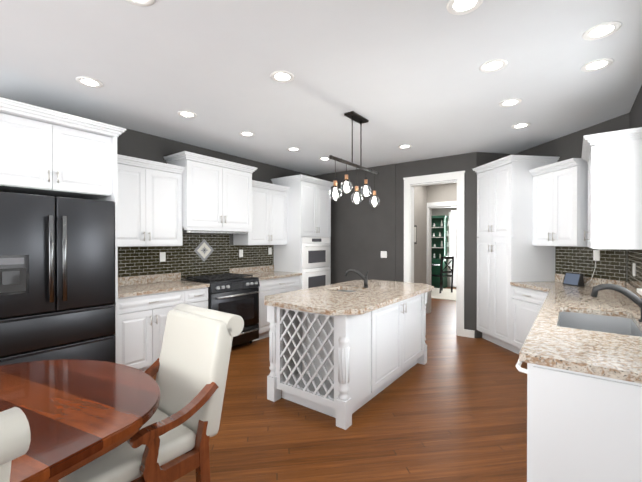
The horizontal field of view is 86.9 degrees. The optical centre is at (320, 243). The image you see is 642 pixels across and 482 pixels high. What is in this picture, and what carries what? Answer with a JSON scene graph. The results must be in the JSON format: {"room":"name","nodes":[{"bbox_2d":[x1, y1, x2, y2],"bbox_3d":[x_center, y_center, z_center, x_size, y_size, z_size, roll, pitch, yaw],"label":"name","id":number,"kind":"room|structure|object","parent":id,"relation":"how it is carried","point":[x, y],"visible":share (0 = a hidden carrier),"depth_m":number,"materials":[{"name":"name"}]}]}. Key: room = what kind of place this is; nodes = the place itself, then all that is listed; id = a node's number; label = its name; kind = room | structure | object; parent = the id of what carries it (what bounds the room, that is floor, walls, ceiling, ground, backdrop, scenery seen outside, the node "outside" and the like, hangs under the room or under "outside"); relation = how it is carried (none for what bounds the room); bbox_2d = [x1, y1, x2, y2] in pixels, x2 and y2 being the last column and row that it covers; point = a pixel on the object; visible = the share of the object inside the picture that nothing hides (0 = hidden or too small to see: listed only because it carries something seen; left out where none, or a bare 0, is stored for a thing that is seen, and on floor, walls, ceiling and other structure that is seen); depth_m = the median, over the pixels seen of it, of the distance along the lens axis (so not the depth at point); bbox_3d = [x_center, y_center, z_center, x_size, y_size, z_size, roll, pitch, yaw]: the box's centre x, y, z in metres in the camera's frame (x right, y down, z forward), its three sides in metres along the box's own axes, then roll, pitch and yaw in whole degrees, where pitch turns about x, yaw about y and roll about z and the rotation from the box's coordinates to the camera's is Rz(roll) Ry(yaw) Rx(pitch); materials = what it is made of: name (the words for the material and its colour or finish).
{"room":"kitchen","nodes":[
{"label":"kitchen","id":0,"kind":"room"},
{"bbox_2d":[2,97,312,244],"bbox_3d":[-2.615,0.033,3.579,0.120,2.740,8.340,0,0,37],"label":"wall","id":1,"kind":"structure","parent":0,"point":[136,144],"depth_m":4.35,"materials":[{"name":"grey paint"}]},
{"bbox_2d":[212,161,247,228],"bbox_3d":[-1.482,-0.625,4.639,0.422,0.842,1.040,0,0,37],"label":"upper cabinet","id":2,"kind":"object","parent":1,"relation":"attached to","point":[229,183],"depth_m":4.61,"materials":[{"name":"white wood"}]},
{"bbox_2d":[0,0,641,175],"bbox_3d":[-0.537,-1.370,2.384,4.870,0.080,8.920,0,0,37],"label":"ceiling","id":3,"kind":"structure","parent":0,"point":[396,73],"depth_m":2.62,"materials":[{"name":"white paint"}]},
{"bbox_2d":[76,77,102,87],"bbox_3d":[-1.905,-1.329,2.788,0.193,0.006,0.189,0,0,37],"label":"recessed light","id":4,"kind":"object","parent":3,"relation":"in","point":[86,81],"depth_m":2.79,"materials":[{"name":"white"}]},
{"bbox_2d":[126,0,154,5],"bbox_3d":[-0.980,-1.323,1.844,0.126,0.006,0.097,0,0,37],"label":"recessed light","id":5,"kind":"object","parent":3,"relation":"in","point":[136,2],"depth_m":1.86,"materials":[{"name":"white"}]},
{"bbox_2d":[177,111,196,117],"bbox_3d":[-1.380,-1.334,3.491,0.184,0.006,0.192,0,0,37],"label":"recessed light","id":6,"kind":"object","parent":3,"relation":"in","point":[187,114],"depth_m":3.50,"materials":[{"name":"white"}]},
{"bbox_2d":[239,131,254,136],"bbox_3d":[-0.904,-1.338,4.134,0.187,0.006,0.177,0,0,37],"label":"recessed light","id":7,"kind":"object","parent":3,"relation":"in","point":[247,134],"depth_m":4.15,"materials":[{"name":"white"}]},
{"bbox_2d":[270,71,293,82],"bbox_3d":[-0.307,-1.328,2.693,0.187,0.006,0.186,0,0,37],"label":"recessed light","id":8,"kind":"object","parent":3,"relation":"in","point":[278,76],"depth_m":2.70,"materials":[{"name":"white"}]},
{"bbox_2d":[287,147,299,150],"bbox_3d":[-0.394,-1.342,4.821,0.184,0.006,0.173,0,0,37],"label":"recessed light","id":9,"kind":"object","parent":3,"relation":"in","point":[289,149],"depth_m":4.84,"materials":[{"name":"white plastic"}]},
{"bbox_2d":[329,111,379,206],"bbox_3d":[0.376,-0.878,3.572,0.124,0.916,0.960,0,0,37],"label":"pendant light","id":10,"kind":"object","parent":3,"relation":"hanging from","point":[356,117],"visible":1,"depth_m":3.55,"materials":[{"name":"brown metal"}]},
{"bbox_2d":[398,144,411,148],"bbox_3d":[1.162,-1.341,4.678,0.183,0.006,0.183,0,0,37],"label":"recessed light","id":11,"kind":"object","parent":3,"relation":"in","point":[401,146],"depth_m":4.68,"materials":[{"name":"white"}]},
{"bbox_2d":[446,0,482,14],"bbox_3d":[0.793,-1.323,1.875,0.176,0.006,0.170,0,0,37],"label":"recessed light","id":12,"kind":"object","parent":3,"relation":"in","point":[455,7],"depth_m":1.89,"materials":[{"name":"white"}]},
{"bbox_2d":[479,59,507,72],"bbox_3d":[1.285,-1.327,2.527,0.189,0.006,0.193,0,0,37],"label":"recessed light","id":13,"kind":"object","parent":3,"relation":"in","point":[494,65],"depth_m":2.53,"materials":[{"name":"white"}]},
{"bbox_2d":[499,98,521,106],"bbox_3d":[1.787,-1.332,3.199,0.184,0.006,0.191,0,0,37],"label":"recessed light","id":14,"kind":"object","parent":3,"relation":"in","point":[510,102],"depth_m":3.20,"materials":[{"name":"white"}]},
{"bbox_2d":[511,123,529,128],"bbox_3d":[2.261,-1.336,3.840,0.180,0.006,0.199,0,0,37],"label":"recessed light","id":15,"kind":"object","parent":3,"relation":"in","point":[521,125],"depth_m":3.83,"materials":[{"name":"white"}]},
{"bbox_2d":[581,58,613,71],"bbox_3d":[2.050,-1.327,2.517,0.184,0.006,0.193,0,0,37],"label":"recessed light","id":16,"kind":"object","parent":3,"relation":"in","point":[595,65],"depth_m":2.52,"materials":[{"name":"white"}]},
{"bbox_2d":[582,21,621,40],"bbox_3d":[1.746,-1.325,2.110,0.187,0.006,0.195,0,0,37],"label":"recessed light","id":17,"kind":"object","parent":3,"relation":"in","point":[596,32],"depth_m":2.11,"materials":[{"name":"white"}]},
{"bbox_2d":[152,287,526,481],"bbox_3d":[0.382,1.424,5.034,6.700,0.060,14.400,0,0,37],"label":"floor","id":18,"kind":"structure","parent":0,"point":[453,408],"depth_m":2.61,"materials":[{"name":"brown wood"}]},
{"bbox_2d":[0,407,30,481],"bbox_3d":[-1.101,0.900,0.676,0.741,1.042,0.568,0,0,25],"label":"chair","id":19,"kind":"object","parent":18,"relation":"on","point":[15,436],"visible":1,"depth_m":0.75,"materials":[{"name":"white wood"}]},
{"bbox_2d":[0,192,114,365],"bbox_3d":[-2.458,0.506,3.010,0.755,1.800,0.906,0,0,37],"label":"refrigerator","id":20,"kind":"object","parent":18,"relation":"on","point":[57,277],"visible":0.92,"depth_m":2.81,"materials":[{"name":"black metal"}]},
{"bbox_2d":[0,105,119,363],"bbox_3d":[-2.503,0.185,3.043,0.698,2.442,0.972,0,0,37],"label":"tall cabinet","id":21,"kind":"object","parent":18,"relation":"on","point":[40,155],"depth_m":2.93,"materials":[{"name":"white wood"}]},
{"bbox_2d":[0,359,159,481],"bbox_3d":[-1.645,0.996,0.615,1.200,0.850,2.700,0,0,25],"label":"dining table","id":22,"kind":"object","parent":18,"relation":"on","point":[78,413],"visible":1,"depth_m":1.36,"materials":[{"name":"brown wood"}]},
{"bbox_2d":[56,303,243,481],"bbox_3d":[-0.850,0.894,1.680,0.580,1.042,0.755,0,0,37],"label":"chair","id":23,"kind":"object","parent":18,"relation":"on","point":[189,366],"visible":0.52,"depth_m":1.66,"materials":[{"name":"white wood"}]},
{"bbox_2d":[120,133,211,371],"bbox_3d":[-1.900,0.180,3.853,0.698,2.442,1.048,0,0,37],"label":"tall cabinet","id":24,"kind":"object","parent":18,"relation":"on","point":[159,254],"depth_m":3.94,"materials":[{"name":"white wood"}]},
{"bbox_2d":[160,252,165,261],"bbox_3d":[-1.999,0.169,4.281,0.009,0.116,0.072,0,0,37],"label":"outlet","id":25,"kind":"object","parent":24,"relation":"attached to","point":[162,254],"depth_m":4.28,"materials":[{"name":"white plastic"}]},
{"bbox_2d":[182,230,246,233],"bbox_3d":[-1.499,-0.151,4.654,0.325,0.032,0.960,0,0,37],"label":"hood insert","id":26,"kind":"object","parent":24,"relation":"in","point":[205,232],"visible":0.82,"depth_m":4.51,"materials":[{"name":"silver metal"}]},
{"bbox_2d":[182,273,259,345],"bbox_3d":[-1.326,0.918,4.582,0.707,0.957,0.784,0,0,37],"label":"range","id":27,"kind":"object","parent":18,"relation":"on","point":[235,294],"visible":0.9,"depth_m":4.45,"materials":[{"name":"black metal"}]},
{"bbox_2d":[228,169,303,341],"bbox_3d":[-0.858,0.171,5.314,0.622,2.442,0.940,0,0,37],"label":"tall cabinet","id":28,"kind":"object","parent":18,"relation":"on","point":[270,250],"depth_m":5.41,"materials":[{"name":"white wood"}]},
{"bbox_2d":[304,177,331,283],"bbox_3d":[-0.324,0.166,6.032,0.622,2.442,0.850,0,0,37],"label":"tall cabinet","id":29,"kind":"object","parent":18,"relation":"on","point":[317,200],"depth_m":5.86,"materials":[{"name":"white wood"}]},
{"bbox_2d":[302,237,330,288],"bbox_3d":[-0.276,0.388,5.998,0.626,0.994,0.766,0,0,37],"label":"double wall oven","id":30,"kind":"object","parent":29,"relation":"in","point":[316,269],"visible":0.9,"depth_m":5.80,"materials":[{"name":"white metal"}]},
{"bbox_2d":[267,293,426,429],"bbox_3d":[0.396,0.966,3.513,0.876,0.875,1.780,0,0,37],"label":"kitchen island","id":31,"kind":"object","parent":18,"relation":"on","point":[342,352],"depth_m":2.98,"materials":[{"name":"white wood"}]},
{"bbox_2d":[264,281,433,320],"bbox_3d":[0.381,0.508,3.520,1.040,0.040,1.980,0,0,37],"label":"island countertop","id":32,"kind":"structure","parent":31,"relation":"on","point":[330,300],"depth_m":3.08,"materials":[{"name":"beige stone"}]},
{"bbox_2d":[344,289,351,292],"bbox_3d":[0.271,0.604,3.641,0.352,0.176,0.372,0,0,37],"label":"sink","id":33,"kind":"object","parent":32,"relation":"in","point":[345,290],"depth_m":3.83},
{"bbox_2d":[344,269,367,288],"bbox_3d":[0.398,0.385,3.781,0.252,0.199,0.141,0,0,37],"label":"faucet","id":34,"kind":"object","parent":32,"relation":"on","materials":[{"name":"black metal"}]},
{"bbox_2d":[431,215,448,287],"bbox_3d":[3.491,0.248,10.636,1.005,2.220,0.482,0,0,37],"label":"hutch","id":35,"kind":"object","parent":18,"relation":"on","point":[439,234],"visible":0.38,"depth_m":10.52,"materials":[{"name":"green wood"}]},
{"bbox_2d":[431,288,455,300],"bbox_3d":[3.017,1.359,9.493,2.800,0.012,1.900,0,0,37],"label":"rug","id":36,"kind":"object","parent":18,"relation":"on","point":[445,294],"visible":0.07,"depth_m":9.02,"materials":[{"name":"beige carpet"}]},
{"bbox_2d":[431,256,453,292],"bbox_3d":[3.371,0.854,9.460,0.440,1.000,0.489,0,0,-23],"label":"chair","id":37,"kind":"object","parent":36,"relation":"on","point":[441,275],"visible":0.79,"depth_m":9.30,"materials":[{"name":"black wood"}]},
{"bbox_2d":[515,359,526,373],"bbox_3d":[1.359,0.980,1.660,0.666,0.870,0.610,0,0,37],"label":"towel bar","id":38,"kind":"object","parent":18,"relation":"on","point":[519,368],"visible":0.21,"depth_m":1.66,"materials":[{"name":"white"}]},
{"bbox_2d":[504,303,543,370],"bbox_3d":[2.451,1.046,3.990,0.421,0.709,0.421,0,0,37],"label":"base cabinet","id":39,"kind":"object","parent":18,"relation":"on","point":[520,319],"depth_m":4.05,"materials":[{"name":"white wood"}]},
{"bbox_2d":[472,135,603,347],"bbox_3d":[2.704,0.149,4.403,1.364,2.498,1.363,0,0,37],"label":"tall cabinet","id":40,"kind":"object","parent":18,"relation":"on","point":[528,206],"depth_m":4.28,"materials":[{"name":"white wood"}]},
{"bbox_2d":[536,307,641,481],"bbox_3d":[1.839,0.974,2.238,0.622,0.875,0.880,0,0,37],"label":"base cabinet","id":41,"kind":"object","parent":18,"relation":"on","point":[569,331],"depth_m":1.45,"materials":[{"name":"white wood"}]},
{"bbox_2d":[590,283,641,321],"bbox_3d":[1.958,0.380,2.208,0.318,0.229,0.069,0,0,37],"label":"sink faucet","id":42,"kind":"object","parent":41,"relation":"on","point":[637,300],"depth_m":2.20,"materials":[{"name":"black"}]},
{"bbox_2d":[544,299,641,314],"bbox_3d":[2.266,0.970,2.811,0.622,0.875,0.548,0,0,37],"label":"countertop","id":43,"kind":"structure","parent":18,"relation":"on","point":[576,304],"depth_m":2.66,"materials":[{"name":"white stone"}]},
{"bbox_2d":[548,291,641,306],"bbox_3d":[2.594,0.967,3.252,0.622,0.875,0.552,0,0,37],"label":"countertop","id":44,"kind":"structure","parent":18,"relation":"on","point":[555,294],"depth_m":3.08,"materials":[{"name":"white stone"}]},
{"bbox_2d":[313,152,475,337],"bbox_3d":[1.099,0.018,5.929,3.030,2.740,0.135,0,0,37],"label":"wall","id":45,"kind":"structure","parent":0,"point":[363,233],"depth_m":5.85,"materials":[{"name":"grey paint"}]},
{"bbox_2d":[381,251,386,257],"bbox_3d":[1.083,0.189,5.851,0.115,0.116,0.009,0,0,37],"label":"light switch","id":46,"kind":"object","parent":45,"relation":"attached to","point":[383,254],"visible":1,"depth_m":5.85,"materials":[{"name":"white plastic"}]},
{"bbox_2d":[403,171,464,336],"bbox_3d":[1.802,0.151,5.410,0.970,2.480,0.168,0,0,37],"label":"door frame","id":47,"kind":"structure","parent":45,"relation":"attached to","point":[458,177],"depth_m":5.23,"materials":[{"name":"white wood"}]},
{"bbox_2d":[464,329,474,337],"bbox_3d":[1.411,1.335,5.619,2.110,0.110,0.030,0,0,37],"label":"baseboard","id":48,"kind":"structure","parent":45,"relation":"attached to","point":[469,333],"depth_m":5.03,"materials":[{"name":"white wood"}]},
{"bbox_2d":[414,186,428,309],"bbox_3d":[1.713,0.086,6.285,0.150,2.600,1.170,0,0,37],"label":"wall","id":49,"kind":"structure","parent":0,"point":[424,196],"depth_m":6.49,"materials":[{"name":"beige paint"}]},
{"bbox_2d":[414,225,416,243],"bbox_3d":[1.681,-0.163,6.146,0.021,0.340,0.250,0,0,37],"label":"framed picture","id":50,"kind":"object","parent":49,"relation":"attached to","point":[415,234],"visible":0.54,"depth_m":6.19},
{"bbox_2d":[429,183,456,206],"bbox_3d":[2.578,0.085,6.458,1.330,2.600,0.120,0,0,37],"label":"wall","id":51,"kind":"structure","parent":0,"point":[442,192],"depth_m":6.54,"materials":[{"name":"beige paint"}]},
{"bbox_2d":[426,183,456,312],"bbox_3d":[2.569,0.085,6.439,1.100,2.599,0.200,0,0,37],"label":"trim","id":52,"kind":"structure","parent":51,"relation":"attached to","point":[446,204],"depth_m":6.71,"materials":[{"name":"white wood"}]},
{"bbox_2d":[431,207,456,287],"bbox_3d":[4.234,0.059,10.449,5.000,2.600,0.100,0,0,37],"label":"wall","id":53,"kind":"structure","parent":0,"point":[439,211],"depth_m":10.59,"materials":[{"name":"white paint"}]},
{"bbox_2d":[449,212,450,265],"bbox_3d":[4.373,-0.140,10.325,0.910,1.680,0.110,0,0,37],"label":"dining room window","id":54,"kind":"structure","parent":53,"relation":"in","point":[450,237],"depth_m":10.52,"materials":[{"name":"white"}]},
{"bbox_2d":[451,208,456,285],"bbox_3d":[4.481,0.131,10.053,1.230,2.402,0.090,0,0,37],"label":"curtain","id":55,"kind":"object","parent":53,"relation":"attached to","point":[454,233],"visible":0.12,"depth_m":10.39,"materials":[{"name":"white fabric"}]},
{"bbox_2d":[476,152,513,337],"bbox_3d":[2.582,0.023,5.104,0.636,2.740,0.120,0,0,-12],"label":"wall","id":56,"kind":"structure","parent":0,"point":[482,158],"depth_m":4.99,"materials":[{"name":"grey paint"}]},
{"bbox_2d":[514,113,629,281],"bbox_3d":[3.085,0.028,4.295,0.120,2.740,1.663,0,0,-8],"label":"wall","id":57,"kind":"structure","parent":0,"point":[566,147],"depth_m":4.11,"materials":[{"name":"grey paint"}]},
{"bbox_2d":[593,250,599,260],"bbox_3d":[3.083,0.132,3.791,0.055,0.116,0.055,0,0,37],"label":"outlet","id":58,"kind":"object","parent":57,"relation":"attached to","point":[596,253],"depth_m":3.78,"materials":[{"name":"white plastic"}]},
{"bbox_2d":[604,251,627,282],"bbox_3d":[3.069,0.207,3.908,0.620,0.357,0.619,0,0,37],"label":"backsplash","id":59,"kind":"structure","parent":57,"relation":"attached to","point":[615,262],"depth_m":3.58,"materials":[{"name":"grey tile"}]},
{"bbox_2d":[630,85,641,128],"bbox_3d":[0.949,0.053,0.412,0.120,2.740,7.518,0,0,37],"label":"wall","id":60,"kind":"structure","parent":0,"point":[636,115],"depth_m":3.03,"materials":[{"name":"grey paint"}]},
{"bbox_2d":[588,127,641,250],"bbox_3d":[2.732,-0.439,3.185,0.331,0.968,0.940,0,0,37],"label":"upper cabinet","id":61,"kind":"object","parent":60,"relation":"attached to","point":[614,157],"depth_m":2.81,"materials":[{"name":"white wood"}]},
{"bbox_2d":[632,263,634,275],"bbox_3d":[2.835,0.236,3.075,0.009,0.116,0.072,0,0,37],"label":"outlet","id":62,"kind":"object","parent":60,"relation":"attached to","point":[633,267],"depth_m":3.06,"materials":[{"name":"white plastic"}]},
{"bbox_2d":[637,288,641,295],"bbox_3d":[2.097,-0.292,1.994,0.170,1.360,1.600,0,0,37],"label":"window","id":63,"kind":"structure","parent":60,"relation":"in","point":[639,290],"depth_m":2.61,"materials":[{"name":"white"}]}
]}

